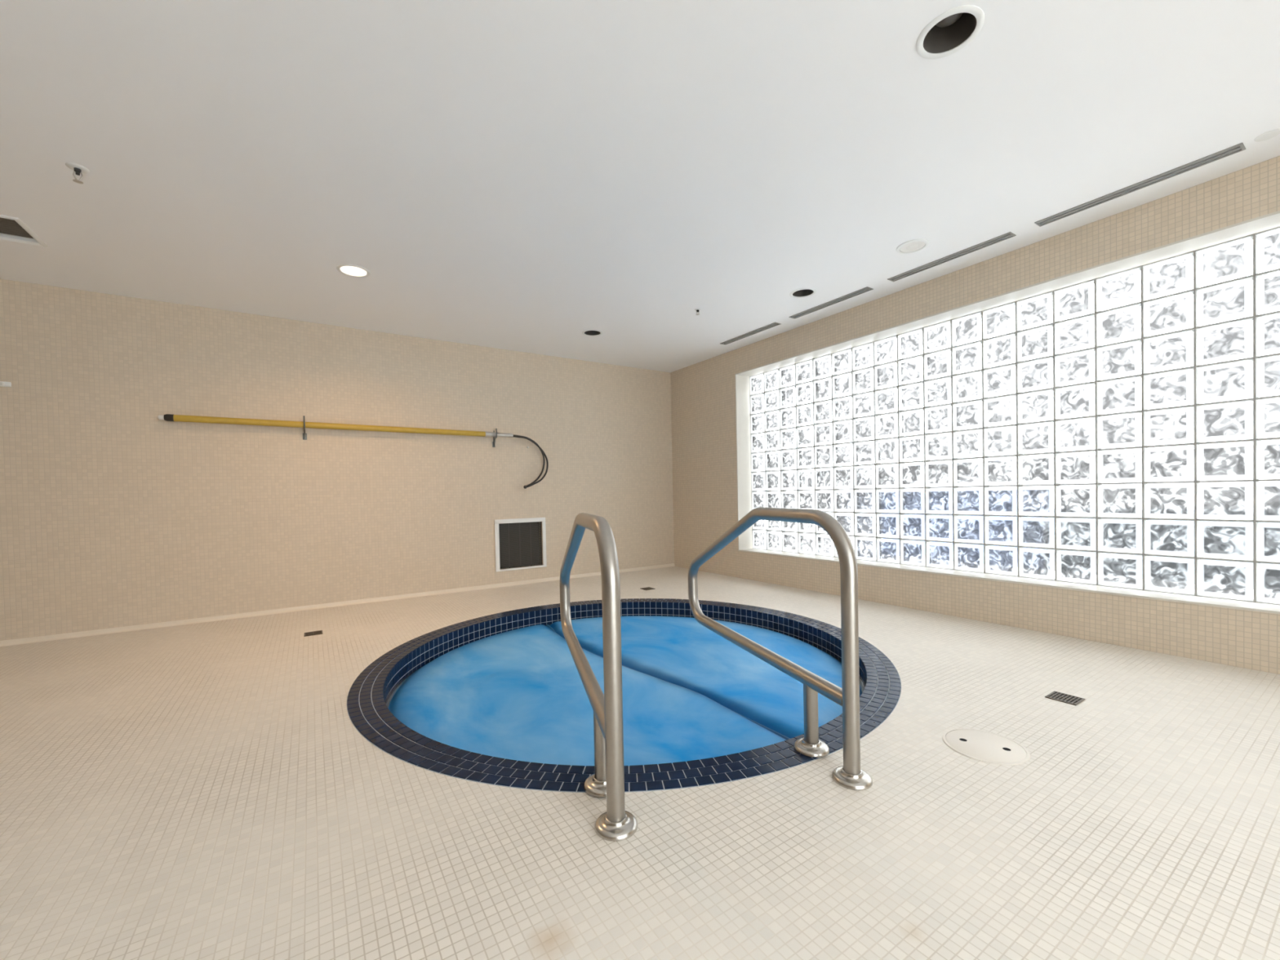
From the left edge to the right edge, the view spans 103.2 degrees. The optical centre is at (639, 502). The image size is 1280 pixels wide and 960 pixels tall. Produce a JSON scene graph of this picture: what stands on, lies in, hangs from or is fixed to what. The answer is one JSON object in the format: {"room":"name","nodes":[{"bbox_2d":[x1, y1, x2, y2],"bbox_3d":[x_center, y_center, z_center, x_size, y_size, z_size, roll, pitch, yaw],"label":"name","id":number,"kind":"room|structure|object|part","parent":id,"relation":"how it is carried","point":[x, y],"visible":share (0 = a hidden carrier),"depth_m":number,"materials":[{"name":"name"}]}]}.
{"room":"hot tub room","nodes":[
{"label":"hot tub room","id":0,"kind":"room"},
{"bbox_2d":[0,279,674,640],"bbox_3d":[-4.155,-0.195,3.374,10.700,2.478,0.250,-2,1,-33],"label":"wall","id":1,"kind":"structure","parent":0,"point":[113,513],"depth_m":4.03,"materials":[{"name":"beige tile"}]},
{"bbox_2d":[0,381,11,386],"bbox_3d":[-4.095,-0.758,3.245,0.090,0.032,0.028,-2,1,-33],"label":"wall sensor","id":2,"kind":"object","parent":1,"relation":"attached to","point":[2,384],"visible":1,"depth_m":3.26,"materials":[{"name":"white plastic"}]},
{"bbox_2d":[302,415,306,439],"bbox_3d":[-2.712,-0.600,4.098,0.028,0.181,0.108,-2,1,-33],"label":"bracket","id":3,"kind":"object","parent":1,"relation":"attached to","point":[304,435],"visible":1,"depth_m":4.10,"materials":[{"name":"grey metal"}]},
{"bbox_3d":[-2.712,-0.605,4.098,0.011,0.172,0.107,-2,1,-33],"label":"bracket arm","id":4,"kind":"part","parent":3,"relation":"part of","materials":[{"name":"grey metal"}]},
{"bbox_3d":[-2.738,-0.537,4.142,0.028,0.054,0.006,-2,1,-33],"label":"wall plate","id":5,"kind":"part","parent":3,"relation":"part of","materials":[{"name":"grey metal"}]},
{"bbox_2d":[157,413,548,488],"bbox_3d":[-2.187,-0.386,4.430,2.972,0.568,0.056,-2,1,-33],"label":"pole","id":6,"kind":"object","parent":3,"relation":"hanging from","point":[167,417],"visible":1,"depth_m":4.21,"materials":[{"name":"yellow metal"}]},
{"bbox_2d":[0,563,675,646],"bbox_3d":[-3.975,0.904,3.332,10.499,0.034,0.020,-2,1,-33],"label":"baseboard","id":7,"kind":"structure","parent":1,"relation":"attached to","point":[126,628],"depth_m":4.03,"materials":[{"name":"tile"}]},
{"bbox_2d":[492,428,497,447],"bbox_3d":[-1.412,-0.626,4.943,0.028,0.172,0.108,-2,1,-33],"label":"bracket","id":8,"kind":"object","parent":1,"relation":"attached to","point":[494,437],"visible":0.87,"depth_m":4.97,"materials":[{"name":"grey metal"}]},
{"bbox_2d":[494,517,546,572],"bbox_3d":[-1.231,0.423,5.178,0.532,0.515,0.113,-2,1,-33],"label":"air vent","id":9,"kind":"object","parent":1,"relation":"in","point":[517,540],"visible":1,"depth_m":5.17,"materials":[{"name":"white metal"}]},
{"bbox_2d":[0,0,1279,372],"bbox_3d":[-2.050,-1.590,0.326,10.980,0.320,7.650,-2,1,-33],"label":"ceiling","id":10,"kind":"structure","parent":0,"point":[531,176],"depth_m":2.13,"materials":[{"name":"white paint"}]},
{"bbox_2d":[0,214,47,247],"bbox_3d":[-3.391,-1.468,2.623,0.340,0.080,0.340,-2,1,-33],"label":"ceiling vent","id":11,"kind":"object","parent":10,"relation":"in","point":[11,228],"visible":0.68,"depth_m":2.73,"materials":[{"name":"white metal"}]},
{"bbox_2d":[65,162,89,183],"bbox_3d":[-2.441,-1.420,2.201,0.072,0.063,0.072,-2,1,-33],"label":"sprinkler","id":12,"kind":"object","parent":10,"relation":"attached to","point":[77,169],"visible":1,"depth_m":2.19,"materials":[{"name":"white metal"}]},
{"bbox_2d":[336,263,370,277],"bbox_3d":[-1.835,-1.542,3.245,0.190,0.132,0.190,-2,1,-33],"label":"recessed light","id":13,"kind":"object","parent":10,"relation":"in","point":[353,270],"visible":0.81,"depth_m":3.25,"materials":[{"name":"white glass"}]},
{"bbox_2d":[582,329,603,336],"bbox_3d":[-0.432,-1.593,4.587,0.190,0.132,0.190,-2,1,-33],"label":"recessed light","id":14,"kind":"object","parent":10,"relation":"in","point":[591,332],"visible":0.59,"depth_m":4.65,"materials":[{"name":"white metal"}]},
{"bbox_2d":[694,308,701,315],"bbox_3d":[0.462,-1.521,4.059,0.052,0.043,0.052,-2,1,-33],"label":"sprinkler","id":15,"kind":"object","parent":10,"relation":"attached to","point":[697,310],"visible":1,"depth_m":4.05,"materials":[{"name":"white metal"}]},
{"bbox_2d":[720,322,781,344],"bbox_3d":[1.011,-1.606,4.720,0.078,0.092,0.710,-2,1,-33],"label":"ceiling vent","id":16,"kind":"object","parent":10,"relation":"in","point":[773,324],"visible":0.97,"depth_m":4.69,"materials":[{"name":"grey metal"}]},
{"bbox_2d":[789,287,816,297],"bbox_3d":[1.209,-1.614,3.763,0.190,0.132,0.190,-2,1,-33],"label":"recessed light","id":17,"kind":"object","parent":10,"relation":"in","point":[802,292],"visible":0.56,"depth_m":3.82,"materials":[{"name":"white metal"}]},
{"bbox_2d":[788,286,873,319],"bbox_3d":[1.482,-1.605,3.995,0.078,0.092,0.720,-2,1,-33],"label":"ceiling vent","id":18,"kind":"object","parent":10,"relation":"in","point":[864,289],"visible":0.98,"depth_m":3.96,"materials":[{"name":"grey metal"}]},
{"bbox_2d":[896,239,928,253],"bbox_3d":[1.651,-1.548,3.073,0.176,0.007,0.176,-2,1,-33],"label":"ceiling speaker","id":19,"kind":"object","parent":10,"relation":"attached to","point":[915,245],"visible":1,"depth_m":3.06,"materials":[{"name":"white plastic"}]},
{"bbox_2d":[915,4,984,59],"bbox_3d":[0.998,-1.576,1.638,0.190,0.132,0.190,-2,1,-33],"label":"recessed light","id":20,"kind":"object","parent":10,"relation":"in","point":[958,25],"visible":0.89,"depth_m":1.67,"materials":[{"name":"white metal"}]},
{"bbox_3d":[0.998,-1.594,1.637,0.092,0.079,0.092,-2,1,-33],"label":"bulb","id":21,"kind":"part","parent":20,"relation":"part of","materials":[{"name":"grey glass"}]},
{"bbox_2d":[887,231,1016,281],"bbox_3d":[1.963,-1.603,3.255,0.078,0.092,0.745,-2,1,-33],"label":"ceiling vent","id":22,"kind":"object","parent":10,"relation":"in","point":[1010,233],"visible":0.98,"depth_m":3.21,"materials":[{"name":"grey metal"}]},
{"bbox_2d":[1034,142,1245,226],"bbox_3d":[2.434,-1.601,2.530,0.078,0.092,0.753,-2,1,-33],"label":"ceiling vent","id":23,"kind":"object","parent":10,"relation":"in","point":[1241,145],"visible":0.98,"depth_m":2.47,"materials":[{"name":"grey metal"}]},
{"bbox_2d":[1253,128,1279,142],"bbox_3d":[2.667,-1.556,2.153,0.076,0.005,0.076,-2,1,-33],"label":"ceiling speaker","id":24,"kind":"object","parent":10,"relation":"attached to","point":[1270,134],"visible":1,"depth_m":2.15,"materials":[{"name":"white plastic"}]},
{"bbox_2d":[0,566,1279,959],"bbox_3d":[-2.016,0.988,0.324,10.500,0.120,7.200,-2,1,-33],"label":"floor","id":25,"kind":"structure","parent":0,"point":[211,790],"depth_m":1.37,"materials":[{"name":"beige tile"}]},
{"bbox_2d":[303,630,322,636],"bbox_3d":[-2.191,0.880,3.401,0.104,0.004,0.104,-2,1,-33],"label":"floor drain","id":26,"kind":"object","parent":25,"relation":"on","point":[320,632],"visible":1,"depth_m":3.40,"materials":[{"name":"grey metal"}]},
{"bbox_2d":[559,512,637,841],"bbox_3d":[-0.213,0.451,1.881,0.116,0.828,1.213,-1,1,-15],"label":"handrail","id":27,"kind":"object","parent":25,"relation":"on","point":[616,824],"visible":1,"depth_m":1.34,"materials":[{"name":"silver metal"}]},
{"bbox_3d":[-0.116,0.746,1.541,0.048,0.232,0.048,-1,1,-15],"label":"support post","id":28,"kind":"part","parent":27,"relation":"part of","materials":[{"name":"silver metal"}]},
{"bbox_2d":[346,598,901,792],"bbox_3d":[-0.060,1.393,2.921,2.856,1.104,2.856,-2,1,-33],"label":"tub rim","id":29,"kind":"object","parent":25,"relation":"in","point":[368,696],"visible":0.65,"depth_m":2.11,"materials":[{"name":"blue tile"}]},
{"bbox_2d":[386,624,863,708],"bbox_3d":[-0.069,0.968,2.915,2.505,0.001,2.505,-2,1,-33],"label":"water","id":30,"kind":"object","parent":29,"relation":"in","point":[860,684],"visible":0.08,"depth_m":2.64,"materials":[{"name":"blue liquid"}]},
{"bbox_2d":[388,615,862,766],"bbox_3d":[-0.069,0.957,2.914,2.475,0.056,2.475,-2,1,-33],"label":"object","id":31,"kind":"object","parent":30,"relation":"on","point":[690,692],"visible":0.66,"depth_m":2.49,"materials":[{"name":"blue plastic"}]},
{"bbox_3d":[0.427,0.941,3.237,1.293,0.056,2.475,-2,1,-33],"label":"panel","id":32,"kind":"part","parent":31,"relation":"part of","materials":[{"name":"blue plastic"}]},
{"bbox_2d":[640,586,655,590],"bbox_3d":[0.072,0.811,4.753,0.104,0.004,0.104,-2,1,-33],"label":"floor drain","id":33,"kind":"object","parent":25,"relation":"on","point":[646,588],"visible":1,"depth_m":4.74,"materials":[{"name":"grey metal"}]},
{"bbox_2d":[688,506,872,790],"bbox_3d":[0.462,0.434,2.067,0.116,0.828,1.213,-2,1,-19],"label":"handrail","id":34,"kind":"object","parent":25,"relation":"on","point":[850,775],"visible":1,"depth_m":1.63,"materials":[{"name":"silver metal"}]},
{"bbox_3d":[0.585,0.729,1.735,0.048,0.232,0.048,-2,1,-19],"label":"support post","id":35,"kind":"part","parent":34,"relation":"part of","materials":[{"name":"silver metal"}]},
{"bbox_2d":[942,728,1030,764],"bbox_3d":[1.185,0.835,1.743,0.250,0.006,0.250,-2,1,-33],"label":"lid","id":36,"kind":"object","parent":25,"relation":"on","point":[985,746],"visible":1,"depth_m":1.73,"materials":[{"name":"beige plastic"}]},
{"bbox_2d":[1044,690,1084,705],"bbox_3d":[1.773,0.818,2.116,0.104,0.004,0.104,-2,1,-33],"label":"floor drain","id":37,"kind":"object","parent":25,"relation":"on","point":[1062,697],"visible":1,"depth_m":2.11,"materials":[{"name":"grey metal"}]},
{"bbox_2d":[670,155,1279,674],"bbox_3d":[2.409,-0.333,3.347,0.280,2.478,7.450,-2,1,-33],"label":"wall","id":38,"kind":"structure","parent":0,"point":[704,426],"depth_m":3.31,"materials":[{"name":"beige tile"}]},
{"bbox_2d":[734,210,1279,613],"bbox_3d":[2.215,-0.409,3.639,0.283,1.832,4.022,-2,1,-33],"label":"window","id":39,"kind":"structure","parent":38,"relation":"in","point":[1229,260],"depth_m":3.16,"materials":[{"name":"glass"}]},
{"bbox_2d":[757,444,1279,520],"bbox_3d":[8.659,-0.240,13.943,0.300,1.650,28.000,-2,1,-33],"label":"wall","id":40,"kind":"structure","parent":0,"point":[1249,449],"depth_m":11.23,"materials":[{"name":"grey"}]},
{"label":"outside","id":41,"kind":"structure","parent":0,"visible":0},
{"bbox_2d":[758,520,1279,601],"bbox_3d":[6.710,0.810,10.293,45.000,0.250,50.000,-2,1,-33],"label":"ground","id":42,"kind":"structure","parent":41,"point":[1249,593],"depth_m":6.23,"materials":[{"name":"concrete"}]},
{"bbox_2d":[881,489,1279,590],"bbox_3d":[5.039,0.322,5.775,0.300,0.940,4.650,-2,1,-33],"label":"glass block window","id":43,"kind":"structure","parent":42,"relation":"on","point":[1249,513],"depth_m":5.42,"materials":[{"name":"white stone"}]}
]}

